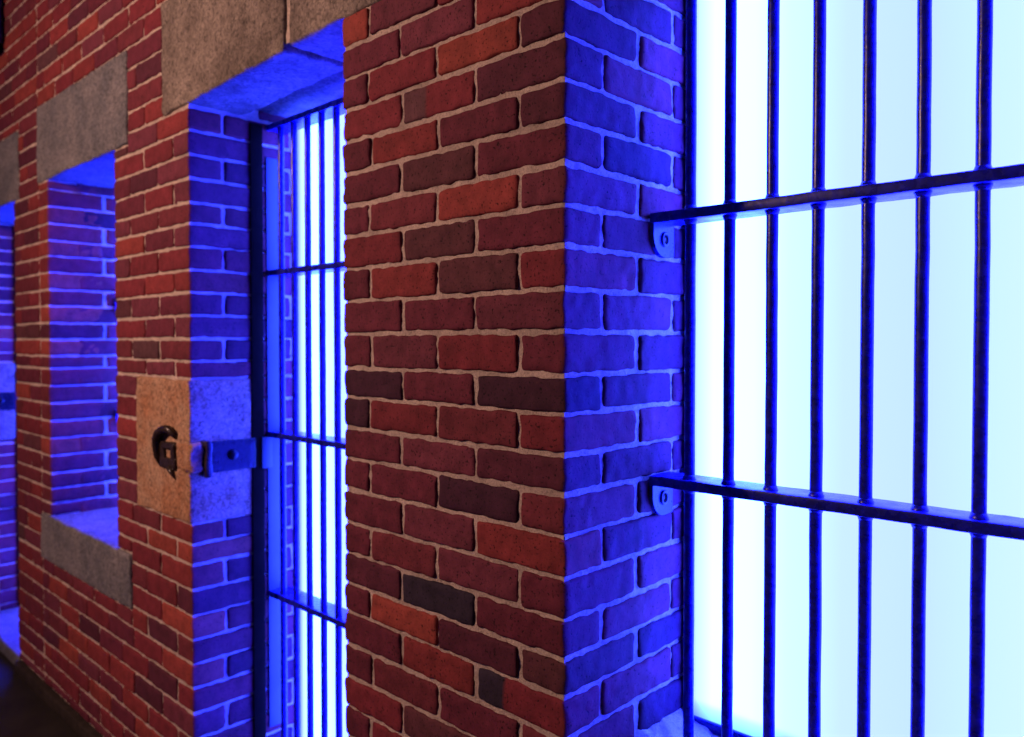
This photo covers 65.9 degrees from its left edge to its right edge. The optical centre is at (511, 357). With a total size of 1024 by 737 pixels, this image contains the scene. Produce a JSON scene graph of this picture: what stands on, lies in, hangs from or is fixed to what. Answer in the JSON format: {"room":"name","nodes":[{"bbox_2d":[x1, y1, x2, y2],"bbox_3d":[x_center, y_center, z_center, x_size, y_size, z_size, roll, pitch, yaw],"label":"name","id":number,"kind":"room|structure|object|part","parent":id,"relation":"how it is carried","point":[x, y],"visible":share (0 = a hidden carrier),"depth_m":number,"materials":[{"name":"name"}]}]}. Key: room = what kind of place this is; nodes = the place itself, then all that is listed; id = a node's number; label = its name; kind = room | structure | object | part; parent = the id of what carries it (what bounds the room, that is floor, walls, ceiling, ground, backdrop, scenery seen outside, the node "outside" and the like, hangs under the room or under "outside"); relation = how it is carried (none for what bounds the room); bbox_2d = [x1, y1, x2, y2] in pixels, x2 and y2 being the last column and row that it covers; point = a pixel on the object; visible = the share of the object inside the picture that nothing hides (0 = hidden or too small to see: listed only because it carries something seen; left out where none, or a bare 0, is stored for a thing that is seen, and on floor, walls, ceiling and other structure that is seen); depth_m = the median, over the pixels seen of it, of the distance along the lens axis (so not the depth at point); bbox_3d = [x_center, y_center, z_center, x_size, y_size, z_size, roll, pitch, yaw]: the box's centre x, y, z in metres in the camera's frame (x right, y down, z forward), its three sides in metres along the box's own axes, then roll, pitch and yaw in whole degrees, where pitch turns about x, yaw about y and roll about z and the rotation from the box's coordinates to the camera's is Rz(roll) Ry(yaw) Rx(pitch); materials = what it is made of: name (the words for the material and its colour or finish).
{"room":"prison interior","nodes":[
{"label":"prison interior","id":0,"kind":"room"},
{"bbox_2d":[0,652,78,736],"bbox_3d":[-1.955,1.468,1.095,8.700,0.100,4.060,1,2,44],"label":"floor","id":1,"kind":"structure","parent":0,"point":[23,713],"depth_m":3.07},
{"bbox_2d":[0,607,20,663],"bbox_3d":[-2.279,1.328,3.860,0.745,0.066,0.423,1,2,44],"label":"threshold stone","id":2,"kind":"object","parent":1,"relation":"on","point":[9,621],"visible":0.22,"depth_m":3.71,"materials":[{"name":"grey stone"}]},
{"bbox_2d":[0,0,685,736],"bbox_3d":[-0.713,-0.380,2.361,6.900,3.502,0.470,1,2,44],"label":"wall","id":3,"kind":"structure","parent":0,"point":[514,325],"depth_m":1.56,"materials":[{"name":"brick"}]},
{"bbox_2d":[0,0,2,43],"bbox_3d":[-2.340,-1.637,3.495,0.245,0.590,0.096,1,2,44],"label":"wall fitting","id":4,"kind":"object","parent":3,"relation":"attached to","point":[1,5],"visible":1,"depth_m":3.44,"materials":[{"name":"black metal"}]},
{"bbox_2d":[0,363,14,438],"bbox_3d":[-2.731,0.219,4.107,0.292,0.399,0.201,1,2,44],"label":"granite block","id":5,"kind":"object","parent":3,"relation":"attached to","point":[7,370],"visible":0.79,"depth_m":4.05,"materials":[{"name":"grey stone"}]},
{"bbox_2d":[0,131,19,223],"bbox_3d":[-2.407,-0.831,3.936,1.270,0.298,0.431,1,2,44],"label":"stone lintel","id":6,"kind":"object","parent":3,"relation":"attached to","point":[9,146],"visible":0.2,"depth_m":3.45,"materials":[{"name":"grey stone"}]},
{"bbox_2d":[13,227,16,391],"label":"bars","id":7,"kind":"object","parent":3,"relation":"in","point":[15,365],"depth_m":4.07,"materials":[{"name":"black metal"}]},
{"bbox_2d":[0,392,16,409],"bbox_3d":[-2.604,0.223,4.011,0.047,0.105,0.172,1,2,44],"label":"strap","id":8,"kind":"object","parent":7,"relation":"attached to","point":[7,399],"visible":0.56,"depth_m":4.05,"materials":[{"name":"metal"}]},
{"bbox_2d":[15,409,19,604],"label":"bars","id":9,"kind":"object","parent":3,"relation":"in","point":[16,414],"depth_m":4.09,"materials":[{"name":"black metal"}]},
{"bbox_2d":[14,660,102,736],"bbox_3d":[-0.872,1.369,2.230,6.902,0.056,0.044,1,2,44],"label":"baseboard","id":10,"kind":"structure","parent":3,"relation":"attached to","point":[70,716],"depth_m":3.06,"materials":[{"name":"stone"}]},
{"bbox_2d":[36,50,128,188],"bbox_3d":[-1.427,-0.846,3.001,0.937,0.311,0.431,1,2,44],"label":"stone lintel","id":11,"kind":"object","parent":3,"relation":"attached to","point":[79,131],"visible":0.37,"depth_m":2.83,"materials":[{"name":"grey stone"}]},
{"bbox_2d":[40,507,132,609],"bbox_3d":[-1.426,0.719,3.030,0.932,0.190,0.433,1,2,44],"label":"window sill","id":12,"kind":"structure","parent":3,"relation":"attached to","point":[84,545],"depth_m":2.87,"materials":[{"name":"grey stone"}]},
{"bbox_2d":[113,298,116,312],"bbox_3d":[-1.611,-0.216,3.283,0.033,0.058,0.073,1,2,44],"label":"bars","id":13,"kind":"object","parent":3,"relation":"in","point":[115,299],"depth_m":3.27,"materials":[{"name":"black metal"}]},
{"bbox_2d":[115,409,117,422],"bbox_3d":[-1.609,0.240,3.290,0.023,0.054,0.073,1,2,44],"label":"bars","id":14,"kind":"object","parent":3,"relation":"in","point":[116,413],"depth_m":3.28,"materials":[{"name":"black metal"}]},
{"bbox_2d":[136,376,252,522],"bbox_3d":[-0.980,0.266,2.434,0.413,0.416,0.208,1,2,44],"label":"granite block","id":15,"kind":"object","parent":3,"relation":"attached to","point":[198,410],"visible":0.88,"depth_m":2.32,"materials":[{"name":"grey stone"}]},
{"bbox_2d":[152,425,177,479],"bbox_3d":[-1.030,0.278,2.336,0.140,0.160,0.035,1,2,44],"label":"lock staple","id":16,"kind":"object","parent":15,"relation":"attached to","point":[159,447],"visible":0.98,"depth_m":2.32,"materials":[{"name":"metal"}]},
{"bbox_2d":[200,438,255,477],"bbox_3d":[-0.824,0.287,2.314,0.046,0.106,0.172,1,2,44],"label":"strap","id":17,"kind":"object","parent":15,"relation":"attached to","point":[226,455],"visible":0.98,"depth_m":2.32,"materials":[{"name":"metal"}]},
{"bbox_3d":[-0.828,0.287,2.332,0.012,0.091,0.152,1,2,44],"label":"plate","id":18,"kind":"part","parent":17,"relation":"part of","materials":[{"name":"metal"}]},
{"bbox_2d":[161,0,344,117],"bbox_3d":[-0.639,-0.880,2.249,0.715,0.338,0.430,1,2,44],"label":"stone lintel","id":19,"kind":"object","parent":3,"relation":"attached to","point":[236,57],"visible":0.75,"depth_m":2.12,"materials":[{"name":"stone"}]},
{"bbox_2d":[250,97,346,736],"bbox_3d":[-0.471,0.313,2.167,0.754,2.026,0.121,1,2,44],"label":"bars","id":20,"kind":"object","parent":3,"relation":"in","point":[270,449],"visible":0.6,"depth_m":2.35,"materials":[{"name":"black metal"}]},
{"bbox_3d":[-0.750,0.288,2.411,0.012,0.095,0.036,1,2,44],"label":"latch plate","id":21,"kind":"part","parent":20,"relation":"part of","materials":[{"name":"metal"}]},
{"bbox_3d":[-0.728,0.265,2.439,0.005,1.750,0.058,1,2,44],"label":"jamb plate","id":22,"kind":"part","parent":20,"relation":"part of","materials":[{"name":"metal"}]},
{"bbox_3d":[-0.456,-0.691,2.163,0.746,0.017,0.067,1,2,44],"label":"rail","id":23,"kind":"part","parent":20,"relation":"part of","materials":[{"name":"black metal"}]},
{"bbox_2d":[297,114,347,736],"bbox_3d":[-0.380,0.295,2.260,0.746,2.062,0.076,1,2,44],"label":"light panel","id":24,"kind":"object","parent":3,"relation":"attached to","point":[328,123],"visible":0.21,"depth_m":2.41,"materials":[{"name":"white plastic"}]},
{"bbox_3d":[-0.400,0.295,2.239,0.746,2.062,0.018,1,2,44],"label":"panel frame","id":25,"kind":"part","parent":24,"relation":"part of","materials":[{"name":"white metal"}]},
{"bbox_2d":[289,0,379,60],"bbox_3d":[-0.130,-0.882,1.764,0.691,0.316,0.430,1,2,44],"label":"stone lintel","id":26,"kind":"object","parent":3,"relation":"attached to","point":[316,26],"visible":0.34,"depth_m":1.79,"materials":[{"name":"stone"}]},
{"bbox_2d":[633,707,719,736],"bbox_3d":[0.508,0.799,1.188,0.987,0.221,0.434,1,2,44],"label":"window sill","id":27,"kind":"structure","parent":3,"relation":"attached to","point":[671,726],"depth_m":1.50,"materials":[{"name":"stone"}]},
{"bbox_2d":[649,0,1023,736],"bbox_3d":[0.555,-0.010,1.223,0.768,1.486,0.073,1,2,44],"label":"bars","id":28,"kind":"object","parent":3,"relation":"in","point":[984,178],"visible":1,"depth_m":1.25,"materials":[{"name":"black metal"}]},
{"bbox_2d":[694,0,1023,736],"bbox_3d":[0.639,-0.008,1.310,0.759,1.467,0.076,1,2,44],"label":"light panel","id":29,"kind":"object","parent":3,"relation":"attached to","point":[954,22],"visible":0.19,"depth_m":1.32,"materials":[{"name":"white plastic"}]},
{"bbox_3d":[0.619,-0.008,1.289,0.759,1.467,0.018,1,2,44],"label":"panel frame","id":30,"kind":"part","parent":29,"relation":"part of","materials":[{"name":"black metal"}]}
]}

